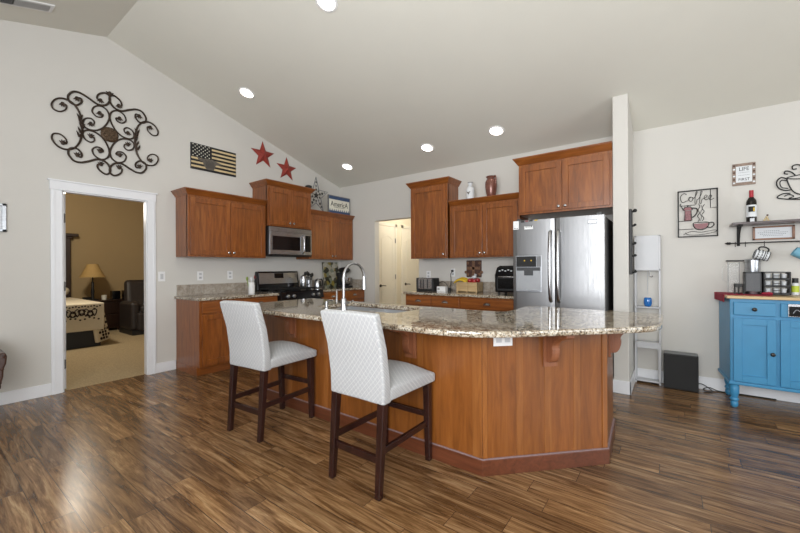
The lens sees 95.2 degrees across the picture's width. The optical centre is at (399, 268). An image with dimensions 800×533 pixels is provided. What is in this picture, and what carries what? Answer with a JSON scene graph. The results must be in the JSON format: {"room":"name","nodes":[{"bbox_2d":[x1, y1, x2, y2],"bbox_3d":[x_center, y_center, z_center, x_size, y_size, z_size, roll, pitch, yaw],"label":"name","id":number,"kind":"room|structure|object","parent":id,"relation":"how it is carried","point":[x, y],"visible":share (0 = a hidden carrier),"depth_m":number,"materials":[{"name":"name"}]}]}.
{"room":"kitchen","nodes":[
{"label":"kitchen","id":0,"kind":"room"},
{"bbox_2d":[65,193,143,298],"bbox_3d":[-6.892,-0.331,7.286,0.100,3.200,6.500,0,0,37],"label":"wall","id":1,"kind":"structure","parent":0,"point":[110,231],"depth_m":7.90,"materials":[{"name":"beige paint"}]},
{"bbox_2d":[0,20,339,392],"bbox_3d":[-3.521,-0.631,3.591,0.080,3.766,7.980,0,0,37],"label":"wall","id":2,"kind":"structure","parent":0,"point":[39,65],"depth_m":3.85,"materials":[{"name":"white paint"}]},
{"bbox_2d":[0,203,6,231],"bbox_3d":[-3.780,-0.462,3.151,0.024,0.260,0.525,0,0,37],"label":"framed picture","id":3,"kind":"object","parent":2,"relation":"attached to","point":[3,207],"visible":1,"depth_m":3.34,"materials":[{"name":"silver metal"}]},
{"bbox_2d":[0,206,1,228],"bbox_3d":[-3.787,-0.462,3.154,0.008,0.210,0.470,0,0,37],"label":"print","id":4,"kind":"object","parent":3,"relation":"attached to","point":[0,206],"depth_m":3.34,"materials":[{"name":"white paper"}]},
{"bbox_2d":[64,193,65,388],"bbox_3d":[-3.736,0.238,3.991,0.772,2.010,0.022,0,0,40],"label":"door","id":5,"kind":"structure","parent":2,"relation":"in","point":[64,193],"depth_m":3.76,"materials":[{"name":"white paint"}]},
{"bbox_2d":[0,360,175,405],"bbox_3d":[-4.310,1.199,2.435,0.014,0.115,5.172,0,0,37],"label":"baseboard","id":6,"kind":"structure","parent":2,"relation":"attached to","point":[18,395],"depth_m":3.49,"materials":[{"name":"white paint"}]},
{"bbox_2d":[47,178,157,394],"bbox_3d":[-3.201,0.183,3.990,0.112,2.135,0.957,0,0,37],"label":"trim","id":7,"kind":"structure","parent":2,"relation":"attached to","point":[57,187],"depth_m":3.70,"materials":[{"name":"white paint"}]},
{"bbox_2d":[51,90,158,175],"bbox_3d":[-3.160,-1.466,3.978,0.045,0.919,0.946,0,0,38],"label":"wall art","id":8,"kind":"object","parent":2,"relation":"attached to","point":[108,134],"visible":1,"depth_m":3.96,"materials":[{"name":"metal"}]},
{"bbox_2d":[158,272,164,280],"bbox_3d":[-2.866,0.101,4.393,0.009,0.118,0.075,0,0,37],"label":"light switch","id":9,"kind":"object","parent":2,"relation":"attached to","point":[161,275],"visible":1,"depth_m":4.39,"materials":[{"name":"white plastic"}]},
{"bbox_2d":[197,271,202,279],"bbox_3d":[-2.599,0.101,4.753,0.009,0.118,0.075,0,0,37],"label":"wall outlet","id":10,"kind":"object","parent":2,"relation":"attached to","point":[199,273],"visible":1,"depth_m":4.75,"materials":[{"name":"white plastic"}]},
{"bbox_2d":[176,282,247,295],"bbox_3d":[-2.458,0.275,4.938,0.013,0.137,1.035,0,0,37],"label":"backsplash","id":11,"kind":"structure","parent":2,"relation":"attached to","point":[216,288],"depth_m":4.85,"materials":[{"name":"stone"}]},
{"bbox_2d":[190,142,235,176],"bbox_3d":[-2.490,-1.445,4.897,0.025,0.333,0.602,0,0,37],"label":"flag","id":12,"kind":"object","parent":2,"relation":"attached to","point":[202,157],"visible":1,"depth_m":4.87,"materials":[{"name":"beige wood"}]},
{"bbox_2d":[171,187,267,258],"bbox_3d":[-2.333,-0.544,4.801,0.382,0.810,1.088,0,0,37],"label":"upper cabinet","id":13,"kind":"object","parent":2,"relation":"attached to","point":[209,224],"visible":1,"depth_m":4.62,"materials":[{"name":"brown wood"}]},
{"bbox_2d":[227,271,232,278],"bbox_3d":[-2.361,0.096,5.074,0.009,0.118,0.075,0,0,37],"label":"wall outlet","id":14,"kind":"object","parent":2,"relation":"attached to","point":[229,273],"visible":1,"depth_m":5.07,"materials":[{"name":"white plastic"}]},
{"bbox_2d":[251,141,273,166],"bbox_3d":[-2.043,-1.718,5.476,0.053,0.374,0.390,0,0,37],"label":"star","id":15,"kind":"object","parent":2,"relation":"attached to","point":[263,155],"visible":1,"depth_m":5.46,"materials":[{"name":"red metal"}]},
{"bbox_2d":[249,178,315,229],"bbox_3d":[-1.761,-0.922,5.534,0.432,0.640,0.876,0,0,37],"label":"upper cabinet","id":16,"kind":"object","parent":2,"relation":"attached to","point":[288,205],"visible":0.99,"depth_m":5.34,"materials":[{"name":"brown wood"}]},
{"bbox_2d":[266,226,311,256],"bbox_3d":[-1.746,-0.386,5.527,0.457,0.418,0.760,0,0,37],"label":"microwave","id":17,"kind":"object","parent":16,"relation":"attached to","point":[280,241],"visible":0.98,"depth_m":5.38,"materials":[{"name":"silver metal"}]},
{"bbox_2d":[277,157,295,180],"bbox_3d":[-1.792,-1.595,5.815,0.053,0.353,0.371,0,0,37],"label":"star","id":18,"kind":"object","parent":2,"relation":"attached to","point":[286,169],"visible":1,"depth_m":5.80,"materials":[{"name":"red metal"}]},
{"bbox_2d":[298,280,323,286],"bbox_3d":[-1.401,0.270,6.364,0.013,0.137,0.975,0,0,37],"label":"backsplash","id":19,"kind":"structure","parent":2,"relation":"attached to","point":[298,280],"depth_m":6.25,"materials":[{"name":"stone"}]},
{"bbox_2d":[296,209,354,259],"bbox_3d":[-1.255,-0.537,6.256,0.382,0.785,0.988,0,0,37],"label":"upper cabinet","id":20,"kind":"object","parent":2,"relation":"attached to","point":[332,233],"visible":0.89,"depth_m":6.13,"materials":[{"name":"brown wood"}]},
{"bbox_2d":[311,177,327,210],"bbox_3d":[-1.379,-1.224,5.997,0.016,0.559,0.520,0,0,37],"label":"star","id":21,"kind":"object","parent":20,"relation":"on","point":[315,181],"visible":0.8,"depth_m":6.01,"materials":[{"name":"grey metal"}]},
{"bbox_2d":[328,194,349,214],"bbox_3d":[-1.060,-1.091,6.369,0.028,0.310,0.513,0,0,37],"label":"sign","id":22,"kind":"object","parent":20,"relation":"on","point":[336,204],"visible":0.92,"depth_m":6.35,"materials":[{"name":"beige paint"}]},
{"bbox_2d":[381,218,410,304],"bbox_3d":[0.088,-0.067,7.465,0.100,2.600,2.300,0,0,37],"label":"wall","id":23,"kind":"structure","parent":0,"point":[407,222],"depth_m":7.25,"materials":[{"name":"beige paint"}]},
{"bbox_2d":[379,225,395,303],"bbox_3d":[-0.224,0.215,6.904,0.064,2.020,0.519,0,0,37],"label":"door","id":24,"kind":"structure","parent":23,"relation":"in","point":[387,276],"depth_m":6.92,"materials":[{"name":"beige paint"}]},
{"bbox_2d":[379,222,396,303],"bbox_3d":[-0.247,0.188,6.912,0.018,2.095,0.630,0,0,37],"label":"trim","id":25,"kind":"structure","parent":23,"relation":"attached to","point":[380,223],"depth_m":7.12,"materials":[{"name":"beige paint"}]},
{"bbox_2d":[401,225,410,304],"bbox_3d":[0.238,0.185,7.566,0.018,2.095,0.680,0,0,37],"label":"trim","id":26,"kind":"structure","parent":23,"relation":"attached to","point":[402,226],"depth_m":7.30,"materials":[{"name":"beige paint"}]},
{"bbox_2d":[404,229,418,304],"bbox_3d":[0.261,0.213,7.559,0.064,2.020,0.569,0,0,37],"label":"door","id":27,"kind":"structure","parent":23,"relation":"in","point":[411,266],"depth_m":7.50,"materials":[{"name":"beige paint"}]},
{"bbox_2d":[0,0,799,187],"bbox_3d":[0.206,-1.895,0.836,9.440,1.475,8.200,0,0,37],"label":"ceiling","id":28,"kind":"structure","parent":0,"point":[363,85],"depth_m":3.56,"materials":[{"name":"paint"}]},
{"bbox_2d":[0,0,54,12],"bbox_3d":[-3.333,-2.272,3.092,0.150,0.182,0.585,0,0,37],"label":"ceiling vent","id":29,"kind":"object","parent":28,"relation":"in","point":[30,4],"visible":1,"depth_m":3.20,"materials":[{"name":"white plastic"}]},
{"bbox_2d":[238,87,254,98],"bbox_3d":[-1.892,-2.161,4.506,0.195,0.061,0.187,0,0,43],"label":"recessed light","id":30,"kind":"object","parent":28,"relation":"in","point":[243,91],"visible":1,"depth_m":4.50,"materials":[{"name":"white plastic"}]},
{"bbox_2d":[315,0,337,11],"bbox_3d":[-0.628,-2.275,3.121,0.195,0.061,0.187,0,0,43],"label":"recessed light","id":31,"kind":"object","parent":28,"relation":"in","point":[325,5],"visible":1,"depth_m":3.14,"materials":[{"name":"beige"}]},
{"bbox_2d":[341,163,352,169],"bbox_3d":[-0.855,-1.643,5.918,0.195,0.061,0.187,0,0,43],"label":"recessed light","id":32,"kind":"object","parent":28,"relation":"in","point":[344,165],"visible":1,"depth_m":5.90,"materials":[{"name":"beige"}]},
{"bbox_2d":[420,144,433,151],"bbox_3d":[0.374,-1.649,5.007,0.195,0.061,0.187,0,0,43],"label":"recessed light","id":33,"kind":"object","parent":28,"relation":"in","point":[425,147],"visible":1,"depth_m":5.00,"materials":[{"name":"beige"}]},
{"bbox_2d":[488,126,504,135],"bbox_3d":[1.163,-1.656,4.409,0.195,0.061,0.187,0,0,43],"label":"recessed light","id":34,"kind":"object","parent":28,"relation":"in","point":[494,130],"visible":1,"depth_m":4.40,"materials":[{"name":"beige"}]},
{"bbox_2d":[0,327,799,532],"bbox_3d":[-1.061,1.262,3.218,14.300,0.054,10.500,0,0,37],"label":"floor","id":35,"kind":"structure","parent":0,"point":[153,453],"depth_m":2.20,"materials":[{"name":"brown wood"}]},
{"bbox_2d":[0,349,6,388],"bbox_3d":[-3.693,0.937,2.754,0.427,0.648,0.959,0,0,37],"label":"carved armchair","id":36,"kind":"object","parent":35,"relation":"on","point":[3,357],"visible":1,"depth_m":2.99,"materials":[{"name":"brown wood"}]},
{"bbox_2d":[66,233,100,349],"bbox_3d":[-6.294,0.286,5.973,2.380,1.960,2.020,0,0,37],"label":"bed","id":37,"kind":"object","parent":35,"relation":"on","point":[74,340],"visible":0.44,"depth_m":5.81,"materials":[{"name":"brown wood"}]},
{"bbox_2d":[66,297,109,342],"bbox_3d":[-6.101,0.885,5.902,2.108,0.640,1.851,0,0,37],"label":"quilt","id":38,"kind":"object","parent":37,"relation":"on","point":[81,314],"visible":0.45,"depth_m":5.78,"materials":[{"name":"beige fabric"}]},
{"bbox_2d":[91,298,123,329],"bbox_3d":[-6.088,0.950,7.373,0.558,0.630,0.690,0,0,37],"label":"nightstand","id":39,"kind":"object","parent":35,"relation":"on","point":[111,306],"visible":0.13,"depth_m":7.35,"materials":[{"name":"brown wood"}]},
{"bbox_2d":[80,264,105,299],"bbox_3d":[-6.105,0.278,7.252,0.410,0.715,0.410,0,0,37],"label":"table lamp","id":40,"kind":"object","parent":39,"relation":"on","point":[91,270],"visible":0.98,"depth_m":7.17,"materials":[{"name":"fabric"}]},
{"bbox_2d":[110,290,120,298],"bbox_3d":[-5.839,0.549,7.492,0.140,0.170,0.140,0,0,37],"label":"speaker","id":41,"kind":"object","parent":39,"relation":"on","point":[113,294],"visible":0.96,"depth_m":7.45},
{"bbox_2d":[119,280,143,335],"bbox_3d":[-5.064,0.750,7.348,0.926,1.020,0.830,0,0,37],"label":"recliner","id":42,"kind":"object","parent":35,"relation":"on","point":[132,307],"visible":0.47,"depth_m":6.98,"materials":[{"name":"brown leather"}]},
{"bbox_2d":[140,304,143,311],"bbox_3d":[-4.972,0.789,7.248,0.620,0.140,0.480,0,0,37],"label":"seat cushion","id":43,"kind":"object","parent":42,"relation":"on","point":[141,305],"depth_m":6.90,"materials":[{"name":"brown leather"}]},
{"bbox_2d":[176,296,276,375],"bbox_3d":[-2.205,0.811,4.743,0.646,0.868,1.038,0,0,37],"label":"base cabinet","id":44,"kind":"object","parent":35,"relation":"on","point":[202,343],"visible":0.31,"depth_m":4.31,"materials":[{"name":"brown wood"}]},
{"bbox_2d":[174,292,278,300],"bbox_3d":[-2.215,0.359,4.739,0.638,0.032,1.065,0,0,37],"label":"countertop","id":45,"kind":"structure","parent":44,"relation":"on","point":[205,297],"depth_m":4.56,"materials":[{"name":"stone"}]},
{"bbox_2d":[248,282,254,293],"bbox_3d":[-2.003,0.267,4.927,0.082,0.150,0.082,0,0,37],"label":"utensil crock","id":46,"kind":"object","parent":45,"relation":"on","point":[251,287],"visible":1,"depth_m":4.90,"materials":[{"name":"white ceramic"}]},
{"bbox_2d":[220,300,316,442],"bbox_3d":[-1.029,0.741,2.896,0.438,0.998,0.591,0,0,32],"label":"bar stool","id":47,"kind":"object","parent":35,"relation":"on","point":[250,347],"visible":1,"depth_m":2.73,"materials":[{"name":"grey fabric"}]},
{"bbox_2d":[255,271,323,300],"bbox_3d":[-1.638,0.645,5.450,0.681,1.195,0.758,0,0,37],"label":"gas range","id":48,"kind":"object","parent":35,"relation":"on","point":[285,283],"visible":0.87,"depth_m":5.43,"materials":[{"name":"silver metal"}]},
{"bbox_2d":[255,289,322,292],"bbox_3d":[-1.656,0.338,5.462,0.640,0.020,0.758,0,0,37],"label":"cooktop","id":49,"kind":"object","parent":48,"relation":"in","point":[256,290],"depth_m":5.29,"materials":[{"name":"metal"}]},
{"bbox_2d":[300,274,309,286],"bbox_3d":[-1.508,0.196,5.772,0.149,0.192,0.100,0,0,27],"label":"coffee percolator","id":50,"kind":"object","parent":48,"relation":"on","point":[303,279],"visible":1,"depth_m":5.75,"materials":[{"name":"silver metal"}]},
{"bbox_2d":[321,289,364,301],"bbox_3d":[-1.142,0.806,6.177,0.646,0.868,0.992,0,0,37],"label":"base cabinet","id":51,"kind":"object","parent":35,"relation":"on","point":[356,295],"visible":0.23,"depth_m":6.09,"materials":[{"name":"brown wood"}]},
{"bbox_2d":[313,287,361,291],"bbox_3d":[-1.148,0.354,6.179,0.638,0.032,0.994,0,0,37],"label":"countertop","id":52,"kind":"structure","parent":51,"relation":"on","point":[327,289],"depth_m":6.05,"materials":[{"name":"stone"}]},
{"bbox_2d":[314,278,322,288],"bbox_3d":[-1.352,0.255,6.029,0.148,0.168,0.127,0,0,-11],"label":"kettle","id":53,"kind":"object","parent":52,"relation":"on","point":[317,282],"visible":0.98,"depth_m":5.98,"materials":[{"name":"silver metal"}]},
{"bbox_2d":[322,262,337,287],"bbox_3d":[-1.232,0.117,6.521,0.070,0.443,0.370,0,0,37],"label":"board","id":54,"kind":"object","parent":52,"relation":"on","point":[330,269],"visible":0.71,"depth_m":6.50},
{"bbox_2d":[337,267,352,287],"bbox_3d":[-0.979,0.161,6.427,0.300,0.352,0.198,0,0,37],"label":"stand mixer","id":55,"kind":"object","parent":52,"relation":"on","point":[348,280],"visible":0.73,"depth_m":6.40,"materials":[{"name":"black metal"}]},
{"bbox_2d":[341,277,351,285],"bbox_3d":[-0.938,0.237,6.397,0.200,0.140,0.198,0,0,37],"label":"bowl","id":56,"kind":"object","parent":55,"relation":"on","point":[348,280],"depth_m":6.34,"materials":[{"name":"silver metal"}]},
{"bbox_2d":[320,309,434,501],"bbox_3d":[-0.122,0.736,2.242,0.438,0.998,0.591,0,0,37],"label":"bar stool","id":57,"kind":"object","parent":35,"relation":"on","point":[361,368],"visible":1,"depth_m":2.07,"materials":[{"name":"grey fabric"}]},
{"bbox_2d":[258,306,622,476],"bbox_3d":[0.142,0.800,2.993,3.093,0.867,1.334,0,0,37],"label":"kitchen island","id":58,"kind":"object","parent":35,"relation":"on","point":[501,406],"visible":0.56,"depth_m":2.26,"materials":[{"name":"cherry wood"},{"name":"speckled granite"}]},
{"bbox_2d":[259,298,663,337],"bbox_3d":[0.143,0.348,2.957,3.216,0.034,1.519,0,0,37],"label":"island countertop","id":59,"kind":"structure","parent":58,"relation":"on","point":[527,321],"depth_m":2.35,"materials":[{"name":"stone"}]},
{"bbox_2d":[324,299,332,308],"bbox_3d":[-0.591,0.297,3.036,0.040,0.076,0.091,0,0,37],"label":"soap dispenser","id":60,"kind":"object","parent":59,"relation":"on","point":[326,302],"visible":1,"depth_m":3.00,"materials":[{"name":"silver metal"}]},
{"bbox_2d":[340,262,365,309],"bbox_3d":[-0.350,0.142,2.930,0.141,0.384,0.257,0,0,37],"label":"faucet","id":61,"kind":"object","parent":59,"relation":"on","point":[344,303],"visible":0.91,"depth_m":2.87,"materials":[{"name":"silver metal"}]},
{"bbox_2d":[339,306,404,312],"bbox_3d":[-0.265,0.464,3.123,0.852,0.193,0.412,0,0,37],"label":"sink","id":62,"kind":"object","parent":59,"relation":"in","point":[348,307],"visible":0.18,"depth_m":3.32,"materials":[{"name":"metal"}]},
{"bbox_2d":[493,338,511,345],"bbox_3d":[0.616,0.426,2.184,0.086,0.080,0.088,0,0,37],"label":"outlet plate","id":63,"kind":"object","parent":58,"relation":"attached to","point":[496,341],"depth_m":2.18,"materials":[{"name":"white plastic"}]},
{"bbox_2d":[406,294,513,310],"bbox_3d":[0.879,0.795,4.897,1.579,0.868,0.646,0,0,37],"label":"base cabinet","id":64,"kind":"object","parent":35,"relation":"on","point":[470,303],"visible":0.12,"depth_m":4.61,"materials":[{"name":"brown wood"}]},
{"bbox_2d":[403,290,513,298],"bbox_3d":[0.886,0.344,4.895,1.640,0.032,0.638,0,0,37],"label":"countertop","id":65,"kind":"structure","parent":64,"relation":"on","point":[502,295],"depth_m":4.69,"materials":[{"name":"stone"}]},
{"bbox_2d":[416,278,438,291],"bbox_3d":[0.407,0.235,5.276,0.307,0.190,0.176,0,0,37],"label":"toaster","id":66,"kind":"object","parent":65,"relation":"on","point":[422,284],"visible":0.94,"depth_m":5.20,"materials":[{"name":"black metal"}]},
{"bbox_2d":[437,286,447,291],"bbox_3d":[0.594,0.294,5.154,0.138,0.070,0.072,0,0,37],"label":"box","id":67,"kind":"object","parent":65,"relation":"on","point":[439,288],"visible":0.95,"depth_m":5.13,"materials":[{"name":"plastic"}]},
{"bbox_2d":[456,282,482,292],"bbox_3d":[0.955,0.258,5.009,0.305,0.138,0.196,0,0,37],"label":"crate","id":68,"kind":"object","parent":65,"relation":"on","point":[473,287],"visible":0.97,"depth_m":4.93,"materials":[{"name":"brown wood"}]},
{"bbox_2d":[495,266,512,294],"bbox_3d":[1.375,0.147,4.519,0.325,0.355,0.342,0,0,37],"label":"air fryer","id":69,"kind":"object","parent":65,"relation":"on","point":[504,274],"visible":0.62,"depth_m":4.43,"materials":[{"name":"black metal"}]},
{"bbox_2d":[513,212,613,376],"bbox_3d":[1.778,0.349,3.965,0.874,1.752,0.833,0,0,37],"label":"refrigerator","id":70,"kind":"object","parent":35,"relation":"on","point":[562,262],"visible":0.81,"depth_m":3.65,"materials":[{"name":"silver metal"}]},
{"bbox_2d":[513,221,518,229],"bbox_3d":[1.246,-0.457,3.921,0.060,0.090,0.006,0,0,37],"label":"notepad","id":71,"kind":"object","parent":70,"relation":"attached to","point":[515,223],"visible":1,"depth_m":3.92,"materials":[{"name":"white paper"}]},
{"bbox_2d":[634,235,660,385],"bbox_3d":[2.645,0.438,3.897,0.228,1.565,0.117,0,0,37],"label":"tower","id":72,"kind":"object","parent":35,"relation":"on","point":[647,249],"visible":0.98,"depth_m":3.85,"materials":[{"name":"white paint"}]},
{"bbox_2d":[644,297,651,306],"bbox_3d":[2.637,0.361,3.885,0.076,0.094,0.075,0,0,37],"label":"glass cup","id":73,"kind":"object","parent":72,"relation":"on","point":[647,301],"visible":1,"depth_m":3.86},
{"bbox_2d":[664,350,698,392],"bbox_3d":[2.853,1.042,3.712,0.278,0.354,0.168,0,0,37],"label":"subwoofer","id":74,"kind":"object","parent":35,"relation":"on","point":[681,369],"visible":1,"depth_m":3.65,"materials":[{"name":"black"}]},
{"bbox_2d":[699,383,775,399],"bbox_3d":[3.217,1.187,3.502,0.566,0.060,0.076,0,0,34],"label":"cord","id":75,"kind":"object","parent":35,"relation":"on","point":[699,383],"visible":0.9,"depth_m":3.58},
{"bbox_2d":[718,294,799,406],"bbox_3d":[3.555,0.727,2.980,1.439,0.978,0.512,0,0,37],"label":"base cabinet","id":76,"kind":"object","parent":35,"relation":"on","point":[759,344],"visible":0.97,"depth_m":3.09,"materials":[{"name":"blue wood"}]},
{"bbox_2d":[714,292,771,301],"bbox_3d":[3.138,0.269,3.357,0.350,0.070,0.390,0,0,37],"label":"table runner","id":77,"kind":"object","parent":76,"relation":"on","point":[719,296],"visible":0.98,"depth_m":3.37,"materials":[{"name":"red fabric"}]},
{"bbox_2d":[726,260,743,283],"bbox_3d":[3.126,0.080,3.434,0.156,0.308,0.092,0,0,37],"label":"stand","id":78,"kind":"object","parent":77,"relation":"on","point":[739,261],"visible":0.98,"depth_m":3.37,"materials":[{"name":"metal"}]},
{"bbox_2d":[734,283,744,293],"bbox_3d":[3.092,0.188,3.329,0.066,0.092,0.070,0,0,37],"label":"pod holder","id":79,"kind":"object","parent":77,"relation":"on","point":[735,284],"visible":0.98,"depth_m":3.31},
{"bbox_2d":[743,272,761,293],"bbox_3d":[3.192,0.135,3.309,0.108,0.197,0.126,0,0,37],"label":"caddy","id":80,"kind":"object","parent":77,"relation":"on","point":[752,281],"visible":0.9,"depth_m":3.27,"materials":[{"name":"silver metal"}]},
{"bbox_2d":[744,259,760,292],"bbox_3d":[3.294,0.073,3.409,0.114,0.320,0.114,0,0,37],"label":"steel canister","id":81,"kind":"object","parent":80,"relation":"in","point":[751,265],"visible":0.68,"depth_m":3.37,"materials":[{"name":"silver metal"}]},
{"bbox_2d":[761,272,790,294],"bbox_3d":[3.316,0.133,3.224,0.169,0.200,0.152,0,0,37],"label":"drawer stack","id":82,"kind":"object","parent":76,"relation":"on","point":[788,279],"visible":0.83,"depth_m":3.17,"materials":[{"name":"plastic"}]},
{"bbox_2d":[765,273,789,279],"bbox_3d":[3.274,0.071,3.168,0.147,0.056,0.012,0,0,37],"label":"tray","id":83,"kind":"object","parent":82,"relation":"on","point":[772,278],"depth_m":3.16,"materials":[{"name":"plastic"}]},
{"bbox_2d":[765,280,789,286],"bbox_3d":[3.274,0.135,3.168,0.147,0.056,0.012,0,0,37],"label":"tray","id":84,"kind":"object","parent":82,"relation":"on","point":[773,283],"depth_m":3.16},
{"bbox_2d":[772,288,789,294],"bbox_3d":[3.274,0.199,3.168,0.147,0.056,0.012,0,0,37],"label":"tray","id":85,"kind":"object","parent":82,"relation":"on","point":[773,290],"depth_m":3.16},
{"bbox_2d":[788,304,799,316],"bbox_3d":[3.232,0.345,2.927,0.168,0.105,0.018,0,0,37],"label":"sign","id":86,"kind":"object","parent":76,"relation":"attached to","point":[793,309],"visible":1,"depth_m":2.96,"materials":[{"name":"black metal"}]},
{"bbox_2d":[791,278,798,294],"bbox_3d":[3.402,0.159,3.142,0.048,0.147,0.047,0,0,37],"label":"syrup bottle","id":87,"kind":"object","parent":76,"relation":"on","point":[794,286],"visible":1,"depth_m":3.13,"materials":[{"name":"white plastic"}]},
{"bbox_2d":[340,100,799,378],"bbox_3d":[2.573,-0.142,4.117,9.320,2.725,0.120,0,0,37],"label":"wall","id":88,"kind":"structure","parent":0,"point":[668,160],"depth_m":3.75,"materials":[{"name":"white paint"}]},
{"bbox_2d":[350,279,361,286],"bbox_3d":[-0.850,0.267,6.571,0.626,0.137,0.013,0,0,37],"label":"backsplash","id":89,"kind":"structure","parent":88,"relation":"attached to","point":[355,282],"depth_m":6.51,"materials":[{"name":"stone"}]},
{"bbox_2d":[426,271,430,277],"bbox_3d":[0.438,0.102,5.619,0.075,0.118,0.009,0,0,37],"label":"wall outlet","id":90,"kind":"object","parent":88,"relation":"attached to","point":[428,273],"visible":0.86,"depth_m":5.61,"materials":[{"name":"white plastic"}]},
{"bbox_2d":[406,176,461,258],"bbox_3d":[0.490,-0.696,5.344,0.725,1.115,0.382,0,0,37],"label":"upper cabinet","id":91,"kind":"object","parent":88,"relation":"attached to","point":[430,208],"visible":0.99,"depth_m":5.20,"materials":[{"name":"brown wood"}]},
{"bbox_2d":[439,281,494,291],"bbox_3d":[1.077,0.257,5.144,1.630,0.137,0.013,0,0,37],"label":"backsplash","id":92,"kind":"structure","parent":88,"relation":"attached to","point":[487,286],"depth_m":5.07,"materials":[{"name":"stone"}]},
{"bbox_2d":[465,260,482,276],"bbox_3d":[1.042,0.010,5.157,0.282,0.238,0.031,0,0,37],"label":"plaque","id":93,"kind":"object","parent":88,"relation":"attached to","point":[473,267],"visible":0.94,"depth_m":5.14,"materials":[{"name":"brown wood"}]},
{"bbox_2d":[448,192,527,257],"bbox_3d":[1.158,-0.529,4.849,0.963,0.775,0.382,0,0,37],"label":"upper cabinet","id":94,"kind":"object","parent":88,"relation":"attached to","point":[480,227],"visible":0.81,"depth_m":4.71,"materials":[{"name":"brown wood"}]},
{"bbox_2d":[466,182,473,198],"bbox_3d":[0.958,-1.044,4.984,0.112,0.254,0.116,0,0,37],"label":"jar","id":95,"kind":"object","parent":94,"relation":"on","point":[470,190],"visible":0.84,"depth_m":4.94,"materials":[{"name":"ceramic"}]},
{"bbox_2d":[485,175,496,195],"bbox_3d":[1.200,-1.065,4.807,0.156,0.294,0.155,0,0,21],"label":"copper pitcher","id":96,"kind":"object","parent":94,"relation":"on","point":[491,182],"visible":0.88,"depth_m":4.75,"materials":[{"name":"brown metal"}]},
{"bbox_2d":[512,141,612,219],"bbox_3d":[1.879,-0.929,4.145,0.990,0.643,0.652,0,0,37],"label":"upper cabinet","id":97,"kind":"object","parent":88,"relation":"attached to","point":[577,181],"visible":0.98,"depth_m":3.88,"materials":[{"name":"brown wood"}]},
{"bbox_2d":[678,187,717,237],"bbox_3d":[3.010,-0.555,3.696,0.317,0.477,0.018,0,0,37],"label":"art","id":98,"kind":"object","parent":88,"relation":"attached to","point":[687,214],"visible":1,"depth_m":3.69,"materials":[{"name":"black"}]},
{"bbox_2d":[684,207,691,219],"bbox_3d":[2.949,-0.555,3.742,0.070,0.134,0.004,0,0,37],"label":"pot","id":99,"kind":"object","parent":98,"relation":"on","point":[687,214],"depth_m":3.74,"materials":[{"name":"pink metal"}]},
{"bbox_2d":[694,223,707,228],"bbox_3d":[3.034,-0.423,3.680,0.114,0.055,0.004,0,0,37],"label":"cup","id":100,"kind":"object","parent":98,"relation":"on","point":[702,225],"depth_m":3.68,"materials":[{"name":"pink metal"}]},
{"bbox_2d":[613,368,799,402],"bbox_3d":[4.190,1.150,2.448,4.745,0.125,0.644,0,0,37],"label":"baseboard","id":101,"kind":"structure","parent":88,"relation":"attached to","point":[623,387],"depth_m":3.55,"materials":[{"name":"white paint"}]},
{"bbox_2d":[732,162,755,185],"bbox_3d":[3.292,-0.900,3.495,0.164,0.210,0.016,0,0,37],"label":"sign","id":102,"kind":"object","parent":88,"relation":"attached to","point":[743,173],"visible":1,"depth_m":3.49,"materials":[{"name":"beige wood"}]},
{"bbox_2d":[725,219,799,246],"bbox_3d":[3.684,-0.312,3.068,1.435,0.222,0.239,0,0,37],"label":"wall shelf","id":103,"kind":"object","parent":88,"relation":"attached to","point":[738,225],"visible":1,"depth_m":3.32,"materials":[{"name":"black"}]},
{"bbox_2d":[746,190,756,221],"bbox_3d":[3.253,-0.570,3.380,0.075,0.300,0.075,0,0,37],"label":"wine bottle","id":104,"kind":"object","parent":103,"relation":"on","point":[751,203],"visible":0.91,"depth_m":3.36,"materials":[{"name":"black glass"}]},
{"bbox_2d":[748,206,754,211],"bbox_3d":[3.232,-0.543,3.355,0.044,0.050,0.009,0,0,37],"label":"label","id":105,"kind":"object","parent":104,"relation":"attached to","point":[750,208],"depth_m":3.35,"materials":[{"name":"black"}]},
{"bbox_2d":[752,246,770,260],"bbox_3d":[3.304,-0.131,3.338,0.125,0.137,0.091,0,0,37],"label":"mug","id":106,"kind":"object","parent":103,"relation":"hanging from","point":[758,254],"visible":1,"depth_m":3.32,"materials":[{"name":"white ceramic"}]},
{"bbox_2d":[790,247,799,258],"bbox_3d":[3.504,-0.133,3.191,0.128,0.136,0.084,0,0,37],"label":"mug","id":107,"kind":"object","parent":103,"relation":"hanging from","point":[796,252],"visible":1,"depth_m":3.19,"materials":[{"name":"blue ceramic"}]},
{"bbox_2d":[752,225,794,239],"bbox_3d":[3.452,-0.327,3.377,0.277,0.127,0.019,0,0,37],"label":"framed piece","id":108,"kind":"object","parent":88,"relation":"attached to","point":[781,231],"visible":1,"depth_m":3.37,"materials":[{"name":"brown wood"}]},
{"bbox_2d":[760,230,787,235],"bbox_3d":[3.450,-0.324,3.381,0.198,0.049,0.001,0,0,37],"label":"print","id":109,"kind":"object","parent":108,"relation":"attached to","point":[762,232],"depth_m":3.38,"materials":[{"name":"grey"}]},
{"bbox_2d":[776,164,799,199],"bbox_3d":[3.620,-0.784,3.248,0.391,0.348,0.009,0,0,37],"label":"art","id":110,"kind":"object","parent":88,"relation":"attached to","point":[787,178],"visible":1,"depth_m":3.31,"materials":[{"name":"black"}]},
{"bbox_2d":[612,94,633,381],"bbox_3d":[2.344,-0.234,3.820,0.130,2.912,0.630,0,0,37],"label":"wall","id":111,"kind":"structure","parent":0,"point":[623,282],"depth_m":3.57,"materials":[{"name":"white paint"}]},
{"bbox_2d":[629,209,636,274],"bbox_3d":[2.300,-0.261,3.597,0.062,0.646,0.120,0,0,37],"label":"wine rack","id":112,"kind":"object","parent":111,"relation":"attached to","point":[631,211],"visible":1,"depth_m":3.57,"materials":[{"name":"black"}]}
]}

